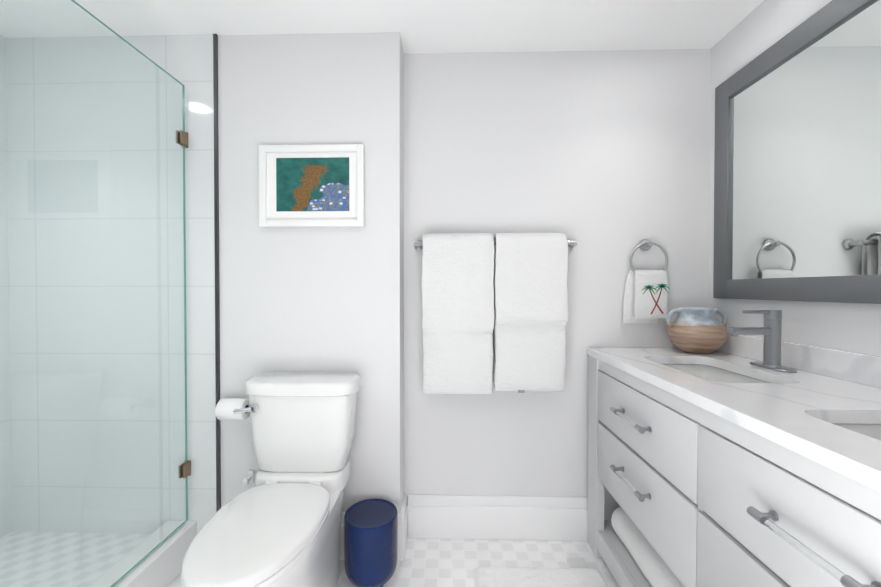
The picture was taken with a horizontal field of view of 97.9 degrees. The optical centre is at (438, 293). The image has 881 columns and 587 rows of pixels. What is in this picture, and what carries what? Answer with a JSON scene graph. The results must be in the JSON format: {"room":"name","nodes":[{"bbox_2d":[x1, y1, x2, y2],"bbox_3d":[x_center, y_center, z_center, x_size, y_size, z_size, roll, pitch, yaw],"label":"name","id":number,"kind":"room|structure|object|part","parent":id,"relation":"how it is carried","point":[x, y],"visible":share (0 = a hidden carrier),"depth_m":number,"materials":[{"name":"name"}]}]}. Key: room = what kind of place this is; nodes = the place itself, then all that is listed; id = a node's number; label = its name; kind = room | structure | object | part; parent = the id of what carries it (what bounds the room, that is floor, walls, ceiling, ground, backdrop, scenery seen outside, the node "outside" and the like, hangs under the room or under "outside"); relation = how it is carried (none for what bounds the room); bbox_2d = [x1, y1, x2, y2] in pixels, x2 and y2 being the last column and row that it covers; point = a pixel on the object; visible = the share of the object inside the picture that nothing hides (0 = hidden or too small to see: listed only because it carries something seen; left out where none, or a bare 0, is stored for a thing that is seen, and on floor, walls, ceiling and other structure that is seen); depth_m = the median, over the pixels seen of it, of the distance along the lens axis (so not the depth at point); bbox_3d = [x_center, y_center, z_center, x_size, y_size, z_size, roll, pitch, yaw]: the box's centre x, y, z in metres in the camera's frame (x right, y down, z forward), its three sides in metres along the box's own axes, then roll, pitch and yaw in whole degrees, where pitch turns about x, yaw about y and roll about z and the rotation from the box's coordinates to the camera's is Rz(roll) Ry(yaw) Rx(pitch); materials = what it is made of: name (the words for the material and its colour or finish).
{"room":"bathroom","nodes":[
{"label":"bathroom","id":0,"kind":"room"},
{"bbox_2d":[218,32,403,512],"bbox_3d":[-1.112,0.015,1.859,1.891,2.342,0.255,0,1,2],"label":"wall","id":1,"kind":"structure","parent":0,"point":[311,299],"depth_m":1.72,"materials":[{"name":"white paint"}]},
{"bbox_2d":[6,34,215,533],"bbox_3d":[-1.480,0.017,1.737,0.962,2.342,0.008,0,1,2],"label":"tiled wall","id":2,"kind":"structure","parent":1,"relation":"attached to","point":[186,61],"depth_m":1.73,"materials":[{"name":"white tile"}]},
{"bbox_2d":[0,0,187,586],"bbox_3d":[-1.139,0.053,1.317,0.010,1.940,0.787,0,1,2],"label":"door glass","id":3,"kind":"object","parent":2,"relation":"attached to","point":[184,296],"visible":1,"depth_m":1.30,"materials":[{"name":"teal"}]},
{"bbox_2d":[176,130,187,147],"bbox_3d":[-1.129,-0.684,1.691,0.026,0.068,0.046,0,1,2],"label":"shower door hinge","id":4,"kind":"object","parent":3,"relation":"attached to","point":[183,138],"visible":0.81,"depth_m":1.68,"materials":[{"name":"brown metal"}]},
{"bbox_2d":[178,460,190,478],"bbox_3d":[-1.129,0.786,1.709,0.026,0.068,0.046,0,1,2],"label":"shower door hinge","id":5,"kind":"object","parent":3,"relation":"attached to","point":[186,469],"visible":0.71,"depth_m":1.70,"materials":[{"name":"brown metal"}]},
{"bbox_2d":[88,520,196,586],"bbox_3d":[-1.178,1.117,0.973,0.134,0.161,1.531,0,1,2],"label":"sill","id":6,"kind":"structure","parent":1,"relation":"attached to","point":[160,565],"depth_m":1.53,"materials":[{"name":"white stone"}]},
{"bbox_2d":[213,34,220,511],"bbox_3d":[-0.992,0.017,1.723,0.014,2.342,0.012,0,1,2],"label":"trim strip","id":7,"kind":"object","parent":1,"relation":"attached to","point":[217,281],"visible":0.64,"depth_m":1.72,"materials":[{"name":"grey metal"}]},
{"bbox_2d":[215,398,249,419],"bbox_3d":[-0.885,0.496,1.667,0.167,0.088,0.128,0,1,2],"label":"toilet paper roll","id":8,"kind":"object","parent":1,"relation":"attached to","point":[225,408],"visible":0.88,"depth_m":1.61,"materials":[{"name":"white paper"}]},
{"bbox_2d":[243,470,253,484],"bbox_3d":[-0.843,0.826,1.704,0.022,0.055,0.059,0,1,2],"label":"supply valve","id":9,"kind":"object","parent":1,"relation":"attached to","point":[248,480],"visible":1,"depth_m":1.72,"materials":[{"name":"white metal"}]},
{"bbox_2d":[258,144,364,227],"bbox_3d":[-0.558,-0.474,1.695,0.465,0.358,0.028,0,1,2],"label":"picture frame","id":10,"kind":"object","parent":1,"relation":"attached to","point":[311,185],"visible":1,"depth_m":1.70,"materials":[{"name":"white wood"}]},
{"bbox_2d":[276,157,348,210],"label":"art","id":11,"kind":"object","parent":10,"relation":"attached to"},
{"bbox_2d":[340,512,403,560],"bbox_3d":[-0.568,1.085,1.721,0.834,0.206,0.019,0,1,2],"label":"baseboard","id":12,"kind":"structure","parent":1,"relation":"attached to","point":[400,538],"depth_m":1.71,"materials":[{"name":"white paint"}]},
{"bbox_2d":[400,494,407,556],"bbox_3d":[-0.159,1.084,1.797,0.019,0.206,0.155,0,1,2],"label":"baseboard return","id":13,"kind":"object","parent":1,"relation":"attached to","point":[404,509],"visible":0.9,"depth_m":1.79,"materials":[{"name":"white paint"}]},
{"bbox_2d":[0,0,763,53],"bbox_3d":[-0.373,-1.177,0.355,3.446,0.080,3.194,0,1,2],"label":"ceiling","id":14,"kind":"structure","parent":0,"point":[449,26],"depth_m":1.62,"materials":[{"name":"white paint"}]},
{"bbox_2d":[168,538,618,586],"bbox_3d":[-0.373,1.244,0.385,3.446,0.080,3.194,0,1,2],"label":"floor","id":15,"kind":"structure","parent":0,"point":[440,562],"depth_m":1.71,"materials":[{"name":"tile"}]},
{"bbox_2d":[0,532,150,586],"bbox_3d":[-1.609,1.149,0.985,0.728,0.095,1.531,0,1,2],"label":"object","id":16,"kind":"structure","parent":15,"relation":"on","point":[23,555],"depth_m":1.60,"materials":[{"name":"tile"}]},
{"bbox_2d":[181,372,360,586],"bbox_3d":[-0.561,0.772,1.330,0.452,0.840,0.761,0,1,2],"label":"toilet","id":17,"kind":"object","parent":15,"relation":"on","point":[278,524],"visible":1,"depth_m":1.42,"materials":[{"name":"white ceramic"}]},
{"bbox_3d":[-0.743,0.448,1.485,0.075,0.034,0.051,0,1,2],"label":"flush lever","id":18,"kind":"part","parent":17,"relation":"part of","materials":[{"name":"silver metal"}]},
{"bbox_3d":[-0.564,0.766,1.212,0.366,0.020,0.526,0,1,2],"label":"seat","id":19,"kind":"part","parent":17,"relation":"part of","materials":[{"name":"white ceramic"}]},
{"bbox_3d":[-0.564,0.741,1.215,0.362,0.030,0.530,0,1,2],"label":"seat lid","id":20,"kind":"part","parent":17,"relation":"part of","materials":[{"name":"white ceramic"}]},
{"bbox_3d":[-0.554,0.376,1.597,0.452,0.054,0.216,0,1,2],"label":"tank lid","id":21,"kind":"part","parent":17,"relation":"part of","materials":[{"name":"white ceramic"}]},
{"bbox_3d":[-0.554,0.557,1.601,0.424,0.310,0.194,0,1,2],"label":"tank","id":22,"kind":"part","parent":17,"relation":"part of","materials":[{"name":"white ceramic"}]},
{"bbox_2d":[344,498,397,586],"bbox_3d":[-0.274,1.043,1.573,0.216,0.292,0.216,0,1,2],"label":"waste bin","id":23,"kind":"object","parent":15,"relation":"on","point":[370,542],"visible":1,"depth_m":1.49,"materials":[{"name":"blue plastic"}]},
{"bbox_2d":[473,566,607,586],"bbox_3d":[0.413,1.179,1.282,0.540,0.028,0.730,0,1,2],"label":"bath mat","id":24,"kind":"object","parent":15,"relation":"on","point":[490,576],"visible":0.98,"depth_m":1.57,"materials":[{"name":"white fabric"}]},
{"bbox_2d":[566,557,588,568],"bbox_3d":[0.613,1.186,1.687,0.080,0.004,0.070,0,1,2],"label":"tile","id":25,"kind":"object","parent":15,"relation":"on","point":[576,562],"visible":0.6,"depth_m":1.69,"materials":[{"name":"white tile"}]},
{"bbox_2d":[588,354,880,586],"bbox_3d":[0.958,0.748,1.030,0.614,0.895,1.577,0,1,2],"label":"bathroom vanity","id":26,"kind":"object","parent":15,"relation":"on","point":[739,457],"depth_m":0.98,"materials":[{"name":"grey paint"}]},
{"bbox_3d":[0.681,0.670,1.366,0.043,0.020,0.226,0,1,2],"label":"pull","id":27,"kind":"part","parent":26,"relation":"part of","materials":[{"name":"silver metal"}]},
{"bbox_3d":[0.681,0.447,1.363,0.043,0.020,0.226,0,1,2],"label":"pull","id":28,"kind":"part","parent":26,"relation":"part of","materials":[{"name":"silver metal"}]},
{"bbox_3d":[0.716,0.696,1.373,0.025,0.238,0.680,0,1,2],"label":"drawer","id":29,"kind":"part","parent":26,"relation":"part of","materials":[{"name":"grey paint"}]},
{"bbox_3d":[0.716,0.456,1.370,0.025,0.217,0.680,0,1,2],"label":"drawer","id":30,"kind":"part","parent":26,"relation":"part of","materials":[{"name":"grey paint"}]},
{"bbox_2d":[587,347,880,481],"bbox_3d":[0.978,0.284,1.026,0.574,0.032,1.611,0,1,2],"label":"countertop","id":31,"kind":"structure","parent":26,"relation":"on","point":[800,409],"depth_m":0.98,"materials":[{"name":"white stone"}]},
{"bbox_2d":[666,307,727,353],"bbox_3d":[1.144,0.162,1.697,0.262,0.196,0.226,0,1,2],"label":"urn vase","id":32,"kind":"object","parent":31,"relation":"on","point":[699,330],"visible":0.96,"depth_m":1.63,"materials":[{"name":"ceramic"}]},
{"bbox_2d":[671,362,774,381],"bbox_3d":[0.973,0.361,1.372,0.287,0.154,0.472,0,1,2],"label":"sink","id":33,"kind":"object","parent":31,"relation":"in","point":[724,373],"depth_m":1.51,"materials":[{"name":"white ceramic"}]},
{"bbox_2d":[726,310,802,373],"bbox_3d":[1.124,0.162,1.360,0.178,0.205,0.160,0,1,2],"label":"faucet","id":34,"kind":"object","parent":31,"relation":"on","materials":[{"name":"grey metal"}]},
{"bbox_2d":[835,418,880,433],"bbox_3d":[0.954,0.370,0.667,0.287,0.154,0.462,0,1,2],"label":"sink","id":35,"kind":"object","parent":31,"relation":"in","point":[873,424],"depth_m":0.89,"materials":[{"name":"white ceramic"}]},
{"bbox_3d":[0.698,0.705,0.684,0.025,0.238,0.688,0,1,2],"label":"drawer","id":36,"kind":"part","parent":26,"relation":"part of","materials":[{"name":"grey paint"}]},
{"bbox_3d":[0.698,0.464,0.682,0.025,0.217,0.688,0,1,2],"label":"drawer","id":37,"kind":"part","parent":26,"relation":"part of","materials":[{"name":"grey paint"}]},
{"bbox_3d":[0.664,0.456,0.688,0.043,0.020,0.226,0,1,2],"label":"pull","id":38,"kind":"part","parent":26,"relation":"part of","materials":[{"name":"silver metal"}]},
{"bbox_2d":[404,49,710,504],"bbox_3d":[0.613,0.015,1.892,1.555,2.342,0.100,0,1,2],"label":"wall","id":39,"kind":"structure","parent":0,"point":[602,158],"depth_m":1.84,"materials":[{"name":"white paint"}]},
{"bbox_2d":[414,233,576,393],"bbox_3d":[0.264,0.089,1.787,0.768,0.742,0.127,0,1,2],"label":"towel rail","id":40,"kind":"object","parent":39,"relation":"attached to","point":[510,289],"visible":1,"depth_m":1.73,"materials":[{"name":"white fabric"}]},
{"bbox_2d":[408,494,587,540],"bbox_3d":[0.571,1.083,1.846,1.436,0.206,0.019,0,1,2],"label":"baseboard","id":41,"kind":"structure","parent":39,"relation":"attached to","point":[546,518],"depth_m":1.85,"materials":[{"name":"white paint"}]},
{"bbox_2d":[623,239,669,322],"bbox_3d":[0.974,-0.059,1.798,0.200,0.400,0.064,0,1,2],"label":"towel ring","id":42,"kind":"object","parent":39,"relation":"attached to","point":[645,296],"visible":0.98,"depth_m":1.77,"materials":[{"name":"white fabric"}]},
{"bbox_2d":[709,0,880,355],"bbox_3d":[1.298,0.035,0.276,0.100,2.342,3.094,0,1,2],"label":"wall","id":43,"kind":"structure","parent":0,"point":[762,27],"depth_m":1.43,"materials":[{"name":"white paint"}]},
{"bbox_2d":[713,0,880,303],"bbox_3d":[1.253,-0.448,1.018,0.026,0.956,1.466,0,1,2],"label":"mirror","id":44,"kind":"object","parent":43,"relation":"attached to","point":[797,183],"visible":1,"depth_m":1.31,"materials":[{"name":"grey mirror"}]},
{"bbox_2d":[718,338,880,385],"bbox_3d":[1.255,0.224,1.018,0.020,0.088,1.611,0,1,2],"label":"backsplash","id":45,"kind":"structure","parent":43,"relation":"attached to","point":[853,366],"depth_m":1.24,"materials":[{"name":"white stone"}]},
{"bbox_3d":[-2.049,0.034,0.286,0.100,2.342,2.939,0,1,2],"label":"wall","id":46,"kind":"structure","parent":0,"visible":0},
{"bbox_2d":[0,35,11,537],"bbox_3d":[-1.977,0.026,0.981,0.008,2.342,1.531,0,1,2],"label":"wall tile","id":47,"kind":"structure","parent":46,"relation":"attached to","point":[5,408],"depth_m":1.73,"materials":[{"name":"white tile"}]}
]}

